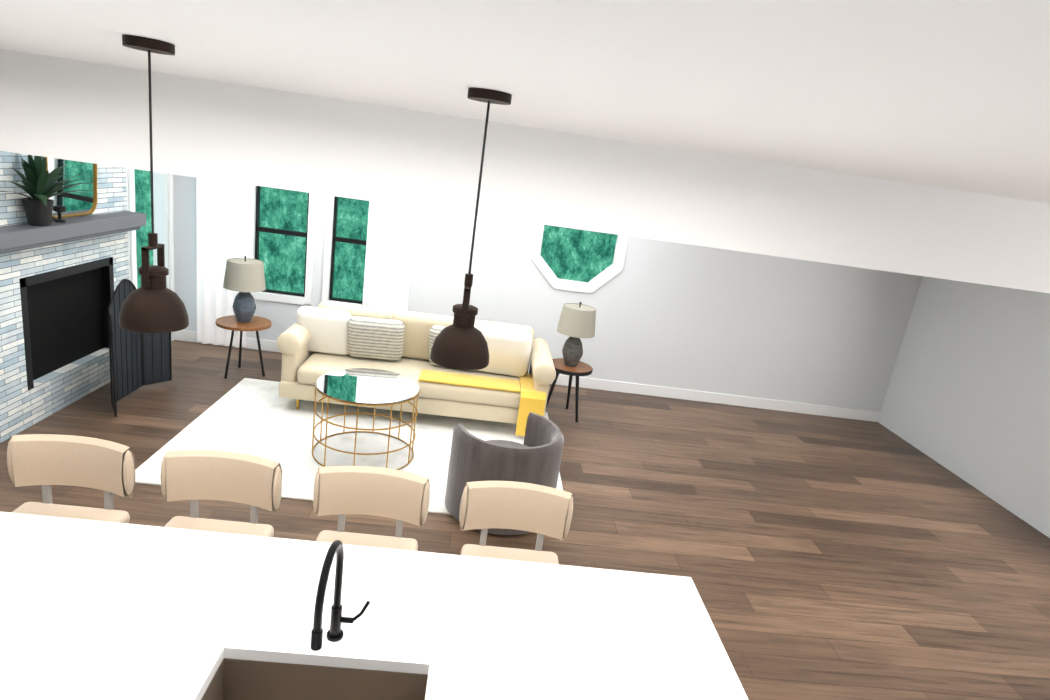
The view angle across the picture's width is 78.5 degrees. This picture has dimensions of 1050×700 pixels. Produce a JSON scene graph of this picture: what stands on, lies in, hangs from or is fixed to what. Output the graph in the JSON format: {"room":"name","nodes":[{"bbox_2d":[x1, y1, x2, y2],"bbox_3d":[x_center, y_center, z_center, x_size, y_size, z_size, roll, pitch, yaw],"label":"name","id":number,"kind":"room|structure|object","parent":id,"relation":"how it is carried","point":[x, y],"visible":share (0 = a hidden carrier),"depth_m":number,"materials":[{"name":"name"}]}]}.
{"room":"kitchen","nodes":[
{"label":"kitchen","id":0,"kind":"room"},
{"bbox_2d":[0,151,128,442],"bbox_3d":[-3.709,-0.795,5.146,0.104,2.570,1.740,7,16,-4],"label":"wall","id":1,"kind":"structure","parent":0,"point":[55,299],"depth_m":5.16,"materials":[{"name":"ceramic tile"},{"name":"grout"}]},
{"bbox_2d":[44,157,97,218],"bbox_3d":[-3.539,-1.466,5.023,0.055,0.849,0.635,7,16,-4],"label":"mirror","id":2,"kind":"object","parent":1,"relation":"attached to","point":[75,204],"visible":0.29,"depth_m":5.12,"materials":[{"name":"gold metal"}]},
{"bbox_2d":[0,211,145,253],"bbox_3d":[-3.542,-0.946,5.047,0.178,0.145,1.820,7,16,-4],"label":"mantel shelf","id":3,"kind":"object","parent":1,"relation":"attached to","point":[19,237],"visible":1,"depth_m":4.87,"materials":[{"name":"grey wood"}]},
{"bbox_2d":[0,153,106,225],"bbox_3d":[-3.312,-1.123,4.540,0.515,0.525,0.896,7,16,-4],"label":"mantel plant","id":4,"kind":"object","parent":3,"relation":"on","point":[41,186],"visible":0.98,"depth_m":4.56,"materials":[{"name":"green plant"}]},
{"bbox_2d":[53,206,65,221],"bbox_3d":[-3.519,-1.028,4.858,0.090,0.115,0.090,7,16,-4],"label":"mantel decor","id":5,"kind":"object","parent":3,"relation":"on","point":[59,210],"visible":0.96,"depth_m":4.84,"materials":[{"name":"black metal"}]},
{"bbox_2d":[126,168,173,341],"bbox_3d":[-4.053,-0.285,3.101,0.770,2.600,8.400,7,16,-4],"label":"wall","id":6,"kind":"structure","parent":0,"point":[172,333],"depth_m":6.21,"materials":[{"name":"white paint"}]},
{"bbox_2d":[128,168,173,290],"bbox_3d":[-3.899,-1.125,6.605,0.172,1.985,0.830,7,16,-4],"label":"sidelight","id":7,"kind":"object","parent":6,"relation":"in","point":[163,202],"visible":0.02,"depth_m":6.66,"materials":[{"name":"white"}]},
{"bbox_2d":[0,340,1049,699],"bbox_3d":[0.057,1.501,3.790,9.700,0.060,8.700,7,16,-4],"label":"floor","id":8,"kind":"structure","parent":0,"point":[824,558],"depth_m":4.85,"materials":[{"name":"brown wood"}]},
{"bbox_2d":[7,434,134,523],"bbox_3d":[-2.026,0.930,2.756,0.520,1.019,0.496,7,16,-4],"label":"stool","id":9,"kind":"object","parent":8,"relation":"on","point":[47,461],"visible":0.5,"depth_m":2.82,"materials":[{"name":"beige leather"}]},
{"bbox_2d":[108,279,171,416],"bbox_3d":[-3.373,-0.087,5.551,0.178,1.042,0.936,7,16,-4],"label":"fire screen","id":10,"kind":"object","parent":8,"relation":"on","point":[138,360],"visible":0.67,"depth_m":5.68,"materials":[{"name":"black metal"}]},
{"bbox_2d":[160,450,281,536],"bbox_3d":[-1.393,1.006,2.805,0.520,1.019,0.496,7,16,-4],"label":"stool","id":11,"kind":"object","parent":8,"relation":"on","point":[194,477],"visible":0.46,"depth_m":2.87,"materials":[{"name":"beige leather"}]},
{"bbox_2d":[215,315,271,378],"bbox_3d":[-2.873,-0.019,6.560,0.520,0.562,0.520,7,16,-4],"label":"end table","id":12,"kind":"object","parent":8,"relation":"on","point":[233,324],"visible":0.94,"depth_m":6.43,"materials":[{"name":"brown wood"}]},
{"bbox_2d":[223,256,265,322],"bbox_3d":[-2.789,-0.608,6.395,0.390,0.667,0.390,7,16,-4],"label":"table lamp","id":13,"kind":"object","parent":12,"relation":"on","point":[244,277],"visible":1,"depth_m":6.27,"materials":[{"name":"beige fabric"}]},
{"bbox_2d":[200,655,427,699],"bbox_3d":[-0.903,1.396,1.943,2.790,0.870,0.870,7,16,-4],"label":"sink","id":14,"kind":"object","parent":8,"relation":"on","point":[238,677],"depth_m":1.99,"materials":[{"name":"grey"}]},
{"bbox_2d":[0,511,741,686],"bbox_3d":[-0.864,0.843,2.234,3.140,0.040,0.590,7,16,-4],"label":"island countertop","id":15,"kind":"structure","parent":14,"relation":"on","point":[257,597],"depth_m":2.20,"materials":[{"name":"white stone"}]},
{"bbox_2d":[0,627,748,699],"bbox_3d":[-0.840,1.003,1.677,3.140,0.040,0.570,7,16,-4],"label":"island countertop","id":16,"kind":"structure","parent":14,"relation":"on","point":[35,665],"depth_m":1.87,"materials":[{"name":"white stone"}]},
{"bbox_2d":[135,378,562,514],"bbox_3d":[-1.255,0.776,5.556,3.100,0.018,2.200,7,16,-4],"label":"rug","id":17,"kind":"object","parent":8,"relation":"on","point":[258,418],"visible":0.48,"depth_m":5.42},
{"bbox_2d":[312,368,419,469],"bbox_3d":[-1.280,0.556,5.180,0.812,0.591,0.812,7,16,-4],"label":"coffee table","id":18,"kind":"object","parent":17,"relation":"on","point":[358,387],"visible":0.92,"depth_m":5.04,"materials":[{"name":"gold mirror"}]},
{"bbox_2d":[276,301,555,435],"bbox_3d":[-0.993,0.128,6.188,2.500,0.948,0.991,7,16,-4],"label":"sofa","id":19,"kind":"object","parent":17,"relation":"on","point":[313,344],"visible":0.75,"depth_m":5.95,"materials":[{"name":"beige fabric"}]},
{"bbox_2d":[296,306,352,355],"bbox_3d":[-1.886,-0.179,6.057,0.500,0.462,0.264,7,16,-4],"label":"pillow","id":20,"kind":"object","parent":19,"relation":"on","point":[328,329],"depth_m":5.97,"materials":[{"name":"beige fabric"}]},
{"bbox_2d":[347,316,404,360],"bbox_3d":[-1.411,-0.106,6.077,0.528,0.424,0.289,7,16,-4],"label":"pillow","id":21,"kind":"object","parent":19,"relation":"on","point":[369,338],"depth_m":6.01,"materials":[{"name":"white fabric"}]},
{"bbox_2d":[428,325,483,371],"bbox_3d":[-0.659,-0.016,6.135,0.528,0.424,0.289,7,16,-4],"label":"pillow","id":22,"kind":"object","parent":19,"relation":"on","point":[433,330],"depth_m":6.16,"materials":[{"name":"white fabric"}]},
{"bbox_2d":[418,369,545,435],"bbox_3d":[-0.420,0.461,6.100,1.160,0.415,0.591,7,16,-4],"label":"throw","id":23,"kind":"object","parent":19,"relation":"on","point":[481,394],"depth_m":5.87,"materials":[{"name":"yellow fabric"}]},
{"bbox_2d":[468,324,532,376],"bbox_3d":[-0.238,0.008,6.150,0.589,0.496,0.326,7,16,-4],"label":"pillow","id":24,"kind":"object","parent":19,"relation":"on","point":[509,346],"depth_m":6.07,"materials":[{"name":"beige fabric"}]},
{"bbox_2d":[445,412,563,534],"bbox_3d":[-0.151,0.846,4.624,0.790,0.646,0.789,7,16,-4],"label":"swivel chair","id":25,"kind":"object","parent":17,"relation":"on","point":[535,457],"visible":0.67,"depth_m":4.31,"materials":[{"name":"grey fabric"}]},
{"bbox_2d":[313,466,429,550],"bbox_3d":[-0.739,1.085,2.856,0.520,1.019,0.496,7,16,-4],"label":"stool","id":26,"kind":"object","parent":8,"relation":"on","point":[341,492],"visible":0.52,"depth_m":2.92,"materials":[{"name":"beige leather"}]},
{"bbox_2d":[459,481,572,564],"bbox_3d":[-0.086,1.163,2.906,0.520,1.019,0.496,7,16,-4],"label":"stool","id":27,"kind":"object","parent":8,"relation":"on","point":[541,511],"visible":0.42,"depth_m":2.97,"materials":[{"name":"beige leather"}]},
{"bbox_2d":[546,358,592,421],"bbox_3d":[0.428,0.420,6.682,0.466,0.554,0.466,7,16,-4],"label":"side table","id":28,"kind":"object","parent":8,"relation":"on","point":[579,369],"visible":0.69,"depth_m":6.58,"materials":[{"name":"brown wood"}]},
{"bbox_2d":[557,302,595,366],"bbox_3d":[0.511,-0.163,6.518,0.390,0.667,0.390,7,16,-4],"label":"table lamp","id":29,"kind":"object","parent":28,"relation":"on","point":[576,323],"visible":1,"depth_m":6.38,"materials":[{"name":"fabric"}]},
{"bbox_2d":[0,0,1049,203],"bbox_3d":[0.418,-1.031,3.078,9.700,0.110,8.700,7,16,-4],"label":"ceiling","id":30,"kind":"structure","parent":0,"point":[951,94],"depth_m":1.19,"materials":[{"name":"white paint"}]},
{"bbox_2d":[119,35,188,332],"bbox_3d":[-1.038,-0.443,1.789,0.180,0.774,0.180,7,16,-4],"label":"pendant light","id":31,"kind":"object","parent":30,"relation":"hanging from","point":[153,303],"visible":1,"depth_m":1.81,"materials":[{"name":"brown metal"}]},
{"bbox_2d":[430,88,511,369],"bbox_3d":[-0.148,-0.336,1.858,0.180,0.774,0.180,7,16,-4],"label":"pendant light","id":32,"kind":"object","parent":30,"relation":"hanging from","point":[460,343],"visible":1,"depth_m":1.88,"materials":[{"name":"brown metal"}]},
{"bbox_2d":[0,49,1049,292],"bbox_3d":[0.675,-0.808,3.320,8.500,0.435,0.420,7,16,-4],"label":"beam","id":33,"kind":"structure","parent":30,"relation":"attached to","point":[68,109],"depth_m":3.06,"materials":[{"name":"white paint"}]},
{"bbox_2d":[173,174,921,411],"bbox_3d":[0.365,-0.870,7.417,8.800,2.600,0.150,7,16,-4],"label":"wall","id":34,"kind":"structure","parent":0,"point":[699,318],"depth_m":7.51,"materials":[{"name":"white paint"}]},
{"bbox_2d":[247,185,366,304],"bbox_3d":[-2.276,-1.248,7.153,1.560,1.554,0.112,7,16,-4],"label":"double window","id":35,"kind":"structure","parent":34,"relation":"in","point":[308,234],"depth_m":7.14,"materials":[{"name":"white"}]},
{"bbox_2d":[174,330,880,421],"bbox_3d":[0.201,0.330,7.670,8.500,0.130,0.015,7,16,-4],"label":"baseboard","id":36,"kind":"structure","parent":34,"relation":"attached to","point":[632,388],"depth_m":7.79,"materials":[{"name":"white"}]},
{"bbox_2d":[531,224,628,292],"bbox_3d":[0.616,-1.199,7.295,1.060,1.060,0.124,7,16,-4],"label":"window","id":37,"kind":"structure","parent":34,"relation":"in","point":[615,268],"depth_m":7.33,"materials":[{"name":"white"}]},
{"bbox_3d":[-2.297,-2.081,6.832,2.450,0.018,0.081,7,16,-4],"label":"curtain rod","id":38,"kind":"object","parent":34,"relation":"attached to","visible":0},
{"bbox_2d":[197,178,248,347],"bbox_3d":[-3.314,-1.109,7.030,0.543,2.205,0.071,7,16,-4],"label":"curtain","id":39,"kind":"object","parent":38,"relation":"hanging from","point":[222,222],"visible":0.62,"depth_m":7.02,"materials":[{"name":"white fabric"}]},
{"bbox_2d":[362,201,415,312],"bbox_3d":[-1.532,-0.895,7.168,0.503,2.205,0.071,7,16,-4],"label":"curtain","id":40,"kind":"object","parent":38,"relation":"hanging from","point":[390,236],"visible":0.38,"depth_m":7.12,"materials":[{"name":"white fabric"}]},
{"bbox_2d":[878,276,1049,537],"bbox_3d":[4.816,0.784,3.788,0.150,2.600,8.100,7,16,-4],"label":"wall","id":41,"kind":"structure","parent":0,"point":[967,398],"depth_m":6.45,"materials":[{"name":"white paint"}]},
{"label":"outside","id":42,"kind":"structure","parent":0,"visible":0},
{"bbox_2d":[134,169,616,300],"bbox_3d":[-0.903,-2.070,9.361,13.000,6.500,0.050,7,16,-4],"label":"trees","id":43,"kind":"object","parent":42,"point":[576,255],"depth_m":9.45,"materials":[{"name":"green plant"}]}
]}

